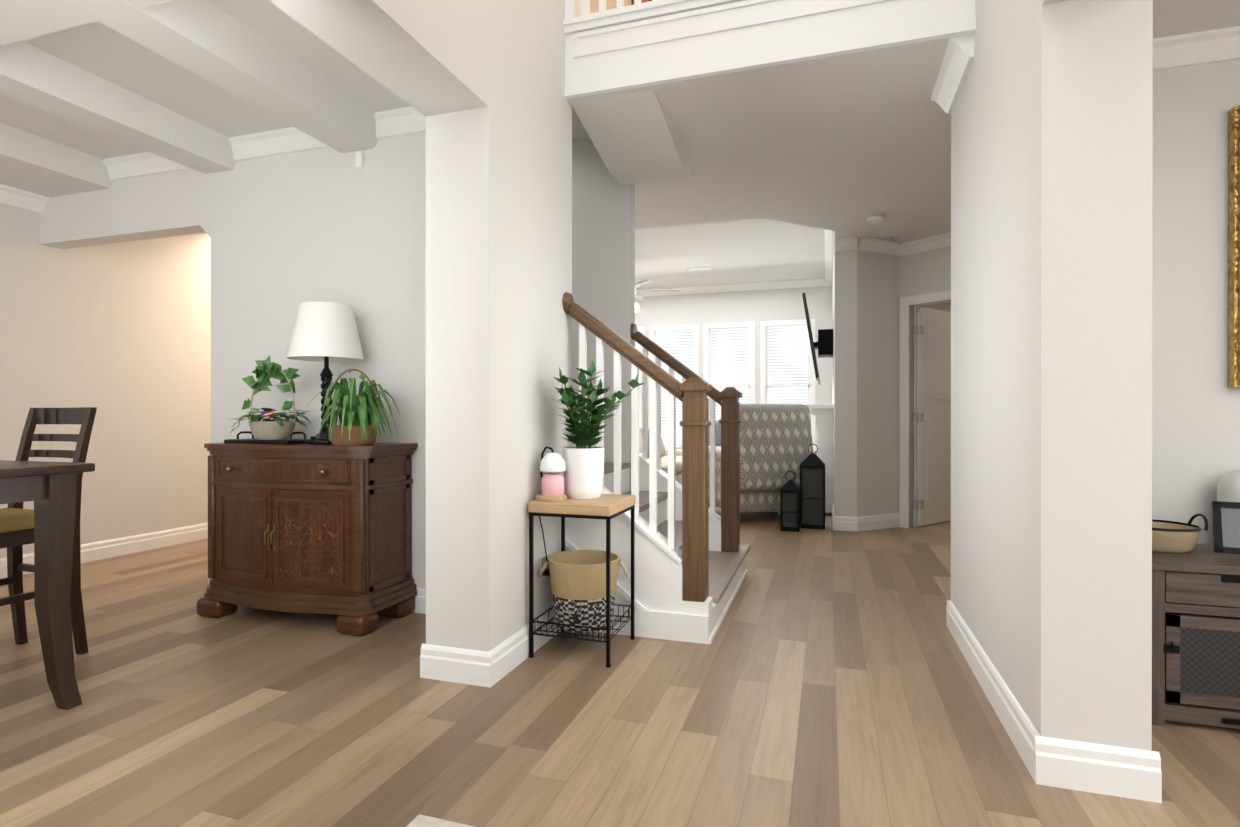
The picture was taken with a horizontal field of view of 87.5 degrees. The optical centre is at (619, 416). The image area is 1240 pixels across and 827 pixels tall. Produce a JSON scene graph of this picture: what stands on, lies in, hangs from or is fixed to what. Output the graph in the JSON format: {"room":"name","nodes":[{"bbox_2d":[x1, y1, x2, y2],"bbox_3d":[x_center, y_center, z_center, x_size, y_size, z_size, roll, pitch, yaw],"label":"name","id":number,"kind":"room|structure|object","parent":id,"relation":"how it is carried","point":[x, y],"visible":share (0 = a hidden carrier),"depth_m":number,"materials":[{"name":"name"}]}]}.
{"room":"entrance hall","nodes":[
{"label":"entrance hall","id":0,"kind":"room"},
{"bbox_2d":[0,506,1239,826],"bbox_3d":[1.172,1.129,3.950,13.500,0.100,15.500,0,0,18],"label":"floor","id":1,"kind":"structure","parent":0,"point":[826,678],"depth_m":2.28,"materials":[{"name":"brown wood"}]},
{"bbox_2d":[0,460,94,709],"bbox_3d":[-2.849,0.629,2.013,1.370,0.907,1.370,0,0,18],"label":"dining table","id":2,"kind":"object","parent":1,"relation":"on","point":[48,489],"visible":1,"depth_m":2.37,"materials":[{"name":"brown wood"}]},
{"bbox_2d":[0,407,96,654],"bbox_3d":[-2.715,0.519,2.837,0.446,1.125,0.544,0,0,18],"label":"dining chair","id":3,"kind":"object","parent":1,"relation":"on","point":[16,527],"visible":0.79,"depth_m":2.99,"materials":[{"name":"brown wood"}]},
{"bbox_2d":[196,442,417,635],"bbox_3d":[-1.717,0.613,3.515,1.105,0.935,0.490,0,0,18],"label":"sideboard","id":4,"kind":"object","parent":1,"relation":"on","point":[313,528],"visible":1,"depth_m":3.30,"materials":[{"name":"brown wood"}]},
{"bbox_2d":[224,431,310,443],"bbox_3d":[-1.936,0.113,3.593,0.440,0.064,0.220,0,0,18],"label":"tray","id":5,"kind":"object","parent":4,"relation":"on","point":[253,440],"visible":0.9,"depth_m":3.51,"materials":[{"name":"grey metal"}]},
{"bbox_2d":[230,355,309,439],"bbox_3d":[-1.935,-0.109,3.579,0.420,0.468,0.417,0,0,18],"label":"potted plant","id":6,"kind":"object","parent":5,"relation":"on","point":[275,427],"visible":1,"depth_m":3.56,"materials":[{"name":"green plant"}]},
{"bbox_2d":[287,302,363,443],"bbox_3d":[-1.591,-0.228,3.508,0.384,0.747,0.384,0,0,18],"label":"table lamp","id":7,"kind":"object","parent":4,"relation":"on","point":[326,333],"visible":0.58,"depth_m":3.39,"materials":[{"name":"white fabric"}]},
{"bbox_2d":[302,369,400,445],"bbox_3d":[-1.330,-0.053,3.334,0.411,0.397,0.517,0,0,18],"label":"potted plant","id":8,"kind":"object","parent":4,"relation":"on","point":[354,412],"visible":1,"depth_m":3.27,"materials":[{"name":"green plant"}]},
{"bbox_2d":[406,814,474,826],"bbox_3d":[-0.235,1.080,0.164,1.560,0.012,2.830,0,0,18],"label":"rug","id":9,"kind":"object","parent":1,"relation":"on","point":[419,820],"visible":1,"depth_m":1.71,"materials":[{"name":"beige fabric"}]},
{"bbox_2d":[528,492,634,667],"bbox_3d":[-0.169,0.731,3.031,0.390,0.700,0.390,0,0,18],"label":"side table","id":10,"kind":"object","parent":1,"relation":"on","point":[607,507],"visible":0.69,"depth_m":2.90,"materials":[{"name":"brown wood"}]},
{"bbox_2d":[535,446,567,501],"bbox_3d":[-0.317,0.259,2.983,0.151,0.245,0.151,0,0,18],"label":"wax warmer","id":11,"kind":"object","parent":10,"relation":"on","point":[552,487],"visible":1,"depth_m":2.93,"materials":[{"name":"pink glass"}]},
{"bbox_2d":[539,550,628,632],"bbox_3d":[-0.169,0.815,3.031,0.413,0.315,0.340,0,0,18],"label":"storage basket","id":12,"kind":"object","parent":10,"relation":"on","point":[578,582],"visible":0.9,"depth_m":2.91,"materials":[{"name":"beige wicker"}]},
{"bbox_2d":[552,360,642,498],"bbox_3d":[-0.117,0.059,3.022,0.442,0.643,0.339,0,0,18],"label":"plant","id":13,"kind":"object","parent":10,"relation":"on","point":[583,474],"visible":0.98,"depth_m":3.00,"materials":[{"name":"green plant"}]},
{"bbox_2d":[562,292,749,643],"bbox_3d":[-0.766,-0.043,4.241,3.030,2.317,1.494,0,0,18],"label":"staircase","id":14,"kind":"structure","parent":1,"relation":"on","point":[691,570],"depth_m":3.23,"materials":[{"name":"white wood"}]},
{"bbox_2d":[639,426,681,484],"bbox_3d":[0.265,0.596,7.708,0.970,0.952,2.200,0,0,18],"label":"sofa","id":15,"kind":"object","parent":1,"relation":"on","point":[664,459],"visible":0.1,"depth_m":7.81,"materials":[{"name":"beige"}]},
{"bbox_2d":[709,418,720,446],"bbox_3d":[1.596,0.546,8.551,0.880,1.048,0.998,0,0,-12],"label":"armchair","id":16,"kind":"object","parent":1,"relation":"on","point":[717,434],"visible":0.06,"depth_m":8.69,"materials":[{"name":"grey fabric"}]},
{"bbox_2d":[709,404,812,512],"bbox_3d":[1.467,0.469,6.957,0.950,1.208,1.086,0,0,-12],"label":"armchair","id":17,"kind":"object","parent":1,"relation":"on","point":[775,441],"visible":0.5,"depth_m":6.49,"materials":[{"name":"fabric"}]},
{"bbox_2d":[780,471,799,531],"bbox_3d":[1.617,0.793,6.149,0.174,0.563,0.174,0,0,18],"label":"lantern","id":18,"kind":"object","parent":1,"relation":"on","point":[789,505],"visible":1,"depth_m":6.08,"materials":[{"name":"black metal"}]},
{"bbox_2d":[800,444,824,529],"bbox_3d":[1.881,0.668,6.316,0.234,0.813,0.234,0,0,18],"label":"lantern","id":19,"kind":"object","parent":1,"relation":"on","point":[812,490],"visible":1,"depth_m":6.22,"materials":[{"name":"black metal"}]},
{"bbox_2d":[805,404,833,515],"bbox_3d":[2.340,0.464,7.827,0.450,1.215,1.660,0,0,18],"label":"fireplace mantel","id":20,"kind":"object","parent":1,"relation":"on","point":[824,413],"visible":0.67,"depth_m":7.06,"materials":[{"name":"white wood"}]},
{"bbox_2d":[1152,544,1239,728],"bbox_3d":[2.157,0.795,2.406,0.504,0.575,0.450,0,0,18],"label":"cabinet","id":21,"kind":"object","parent":1,"relation":"on","point":[1196,635],"visible":0.69,"depth_m":2.24,"materials":[{"name":"brown wood"}]},
{"bbox_2d":[1152,513,1207,552],"bbox_3d":[2.075,0.437,2.503,0.289,0.140,0.266,0,0,18],"label":"basket","id":22,"kind":"object","parent":21,"relation":"on","point":[1173,537],"visible":0.56,"depth_m":2.40,"materials":[{"name":"wicker"}]},
{"bbox_2d":[1212,501,1239,553],"bbox_3d":[2.277,0.408,2.321,0.230,0.199,0.094,0,0,32],"label":"photo frame","id":23,"kind":"object","parent":21,"relation":"on","point":[1226,525],"visible":1,"depth_m":2.34,"materials":[{"name":"black metal"}]},
{"bbox_2d":[1217,470,1239,501],"bbox_3d":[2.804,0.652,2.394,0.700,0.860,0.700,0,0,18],"label":"vase","id":24,"kind":"object","parent":21,"relation":"on","point":[1228,487],"visible":0.23,"depth_m":2.71,"materials":[{"name":"white ceramic"}]},
{"bbox_2d":[0,0,1239,750],"bbox_3d":[1.090,-1.720,3.446,10.750,5.600,12.800,0,0,18],"label":"wall","id":25,"kind":"structure","parent":0,"point":[468,238],"depth_m":2.87,"materials":[{"name":"white paint"}]},
{"bbox_2d":[0,184,48,212],"bbox_3d":[-4.726,-1.543,2.271,0.095,0.249,4.700,0,0,18],"label":"crown molding","id":26,"kind":"structure","parent":25,"relation":"attached to","point":[11,196],"depth_m":4.38,"materials":[{"name":"white wood"}]},
{"bbox_2d":[0,523,207,578],"bbox_3d":[-3.645,1.008,5.763,0.017,0.136,5.000,0,0,18],"label":"baseboard","id":27,"kind":"structure","parent":25,"relation":"attached to","point":[94,551],"depth_m":5.12,"materials":[{"name":"white wood"}]},
{"bbox_2d":[103,106,424,179],"bbox_3d":[-2.273,-1.621,3.901,3.528,0.100,0.095,0,0,18],"label":"crown molding","id":28,"kind":"structure","parent":25,"relation":"attached to","point":[406,120],"depth_m":3.83,"materials":[{"name":"white wood"}]},
{"bbox_2d":[209,578,425,613],"bbox_3d":[-1.571,1.012,3.721,2.078,0.136,0.017,0,0,18],"label":"baseboard","id":29,"kind":"structure","parent":25,"relation":"attached to","point":[420,599],"depth_m":3.56,"materials":[{"name":"white wood"}]},
{"bbox_2d":[355,151,363,167],"bbox_3d":[-1.483,-1.465,3.685,0.045,0.090,0.022,0,0,18],"label":"switch","id":30,"kind":"object","parent":25,"relation":"attached to","point":[359,159],"visible":0.96,"depth_m":3.67,"materials":[{"name":"white plastic"}]},
{"bbox_2d":[420,643,478,678],"bbox_3d":[-0.709,1.013,3.034,0.017,0.136,0.737,0,0,18],"label":"baseboard","id":31,"kind":"structure","parent":25,"relation":"attached to","point":[434,659],"depth_m":2.66,"materials":[{"name":"white wood"}]},
{"bbox_2d":[480,608,560,687],"bbox_3d":[-0.405,1.013,2.963,0.017,0.136,0.787,0,0,18],"label":"baseboard","id":32,"kind":"structure","parent":25,"relation":"attached to","point":[495,664],"depth_m":2.75,"materials":[{"name":"white wood"}]},
{"bbox_2d":[539,516,549,581],"bbox_3d":[-0.356,0.616,3.055,0.052,0.332,0.138,0,0,18],"label":"cord","id":33,"kind":"object","parent":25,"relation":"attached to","point":[546,572],"visible":0.83,"depth_m":3.07,"materials":[{"name":"black plastic"}]},
{"bbox_2d":[635,326,644,425],"bbox_3d":[0.028,-0.438,10.266,0.820,1.960,0.130,0,0,18],"label":"window","id":34,"kind":"structure","parent":25,"relation":"in","point":[641,329],"depth_m":10.14,"materials":[{"name":"white"}]},
{"bbox_2d":[631,0,651,4],"bbox_3d":[0.148,-3.002,4.415,0.140,0.440,0.028,0,0,18],"label":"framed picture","id":35,"kind":"object","parent":25,"relation":"attached to","point":[632,2],"depth_m":4.40,"materials":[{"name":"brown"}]},
{"bbox_2d":[649,324,698,448],"bbox_3d":[0.837,-0.437,10.006,0.820,1.960,0.130,0,0,18],"label":"window","id":36,"kind":"structure","parent":25,"relation":"in","point":[683,346],"depth_m":10.04,"materials":[{"name":"white"}]},
{"bbox_2d":[703,321,755,420],"bbox_3d":[1.646,-0.437,9.746,0.820,1.960,0.130,0,0,18],"label":"window","id":37,"kind":"structure","parent":25,"relation":"in","point":[729,355],"depth_m":9.78,"materials":[{"name":"white"}]},
{"bbox_2d":[636,278,823,296],"bbox_3d":[1.294,-1.932,9.791,3.650,0.100,0.095,0,0,18],"label":"crown molding","id":38,"kind":"structure","parent":25,"relation":"attached to","point":[815,282],"depth_m":9.64,"materials":[{"name":"white wood"}]},
{"bbox_2d":[563,0,975,98],"bbox_3d":[0.638,-1.854,3.123,1.901,0.390,0.170,0,0,18],"label":"trim","id":39,"kind":"structure","parent":25,"relation":"attached to","point":[651,43],"depth_m":3.10,"materials":[{"name":"white wood"}]},
{"bbox_2d":[565,0,653,17],"bbox_3d":[0.638,-2.529,3.122,1.901,0.960,0.130,0,0,18],"label":"balcony railing","id":40,"kind":"object","parent":39,"relation":"on","point":[573,8],"depth_m":3.35,"materials":[{"name":"white wood"}]},
{"bbox_2d":[760,319,816,453],"bbox_3d":[2.455,-0.436,9.485,0.820,1.960,0.130,0,0,18],"label":"window","id":41,"kind":"structure","parent":25,"relation":"in","point":[787,373],"depth_m":9.53,"materials":[{"name":"white"}]},
{"bbox_2d":[802,293,832,384],"bbox_3d":[2.391,-0.888,7.787,0.330,0.932,1.660,0,0,18],"label":"wall-mounted tv","id":42,"kind":"object","parent":25,"relation":"attached to","point":[823,345],"visible":1,"depth_m":7.58,"materials":[{"name":"black plastic"}]},
{"bbox_2d":[824,230,832,285],"bbox_3d":[2.427,-1.773,7.506,0.095,0.410,3.550,0,0,18],"label":"crown molding","id":43,"kind":"structure","parent":25,"relation":"attached to","point":[828,280],"depth_m":7.94,"materials":[{"name":"white wood"}]},
{"bbox_2d":[832,513,899,531],"bbox_3d":[2.390,1.007,6.228,0.602,0.136,0.417,0,0,18],"label":"baseboard","id":44,"kind":"structure","parent":25,"relation":"attached to","point":[883,521],"depth_m":6.13,"materials":[{"name":"white wood"}]},
{"bbox_2d":[832,231,950,261],"bbox_3d":[3.100,-1.769,5.509,2.392,0.410,1.340,0,0,18],"label":"crown molding","id":45,"kind":"structure","parent":25,"relation":"attached to","point":[866,244],"depth_m":6.08,"materials":[{"name":"white wood"}]},
{"bbox_2d":[900,290,950,527],"bbox_3d":[3.090,-0.042,5.958,0.160,2.235,0.990,0,0,-37],"label":"door frame","id":46,"kind":"structure","parent":25,"relation":"attached to","point":[916,301],"depth_m":6.27,"materials":[{"name":"white wood"}]},
{"bbox_2d":[912,307,950,525],"bbox_3d":[3.221,-0.003,6.524,0.594,2.135,0.725,0,0,18],"label":"door leaf","id":47,"kind":"structure","parent":25,"relation":"in","point":[933,413],"depth_m":6.44,"materials":[{"name":"white wood"}]},
{"bbox_2d":[931,34,973,113],"bbox_3d":[1.572,-1.610,3.079,0.095,0.100,0.556,0,0,18],"label":"crown molding","id":48,"kind":"structure","parent":25,"relation":"attached to","point":[958,57],"depth_m":2.99,"materials":[{"name":"white wood"}]},
{"bbox_2d":[946,600,1051,786],"bbox_3d":[1.460,1.014,2.608,0.017,0.136,1.477,0,0,18],"label":"baseboard","id":49,"kind":"structure","parent":25,"relation":"attached to","point":[1035,750],"depth_m":2.24,"materials":[{"name":"white wood"}]},
{"bbox_2d":[1153,26,1239,70],"bbox_3d":[4.015,-1.608,2.349,4.210,0.100,0.095,0,0,18],"label":"crown molding","id":50,"kind":"structure","parent":25,"relation":"attached to","point":[1198,48],"depth_m":2.82,"materials":[{"name":"white wood"}]},
{"bbox_2d":[1228,106,1239,386],"bbox_3d":[3.077,-0.733,2.667,0.890,1.210,0.068,0,0,18],"label":"mirror","id":51,"kind":"object","parent":25,"relation":"attached to","point":[1234,246],"visible":1,"depth_m":2.79,"materials":[{"name":"gold metal"}]},
{"bbox_2d":[0,0,1239,288],"bbox_3d":[1.090,-3.080,3.443,10.450,3.120,12.500,0,0,18],"label":"ceiling","id":52,"kind":"structure","parent":0,"point":[766,174],"depth_m":3.77,"materials":[{"name":"white paint"}]},
{"bbox_2d":[0,0,377,197],"bbox_3d":[-3.036,-1.591,1.727,3.648,0.150,4.700,0,0,18],"label":"ceiling beams","id":53,"kind":"structure","parent":52,"relation":"attached to","point":[210,42],"depth_m":3.12,"materials":[{"name":"white paint"}]},
{"bbox_2d":[635,280,678,312],"bbox_3d":[0.116,-1.667,8.398,1.293,0.625,1.230,0,0,18],"label":"ceiling fan","id":54,"kind":"object","parent":52,"relation":"hanging from","point":[637,296],"visible":0.17,"depth_m":8.29,"materials":[{"name":"silver metal"}]},
{"bbox_2d":[687,266,710,270],"bbox_3d":[1.052,-1.976,8.631,0.300,0.008,0.150,0,0,18],"label":"ceiling vent","id":55,"kind":"object","parent":52,"relation":"in","point":[699,268],"visible":0.86,"depth_m":8.60,"materials":[{"name":"white plastic"}]},
{"bbox_2d":[867,215,883,222],"bbox_3d":[2.137,-1.645,5.410,0.132,0.036,0.132,0,0,18],"label":"smoke detector","id":56,"kind":"object","parent":52,"relation":"attached to","point":[876,219],"visible":1,"depth_m":5.37,"materials":[{"name":"white plastic"}]}
]}

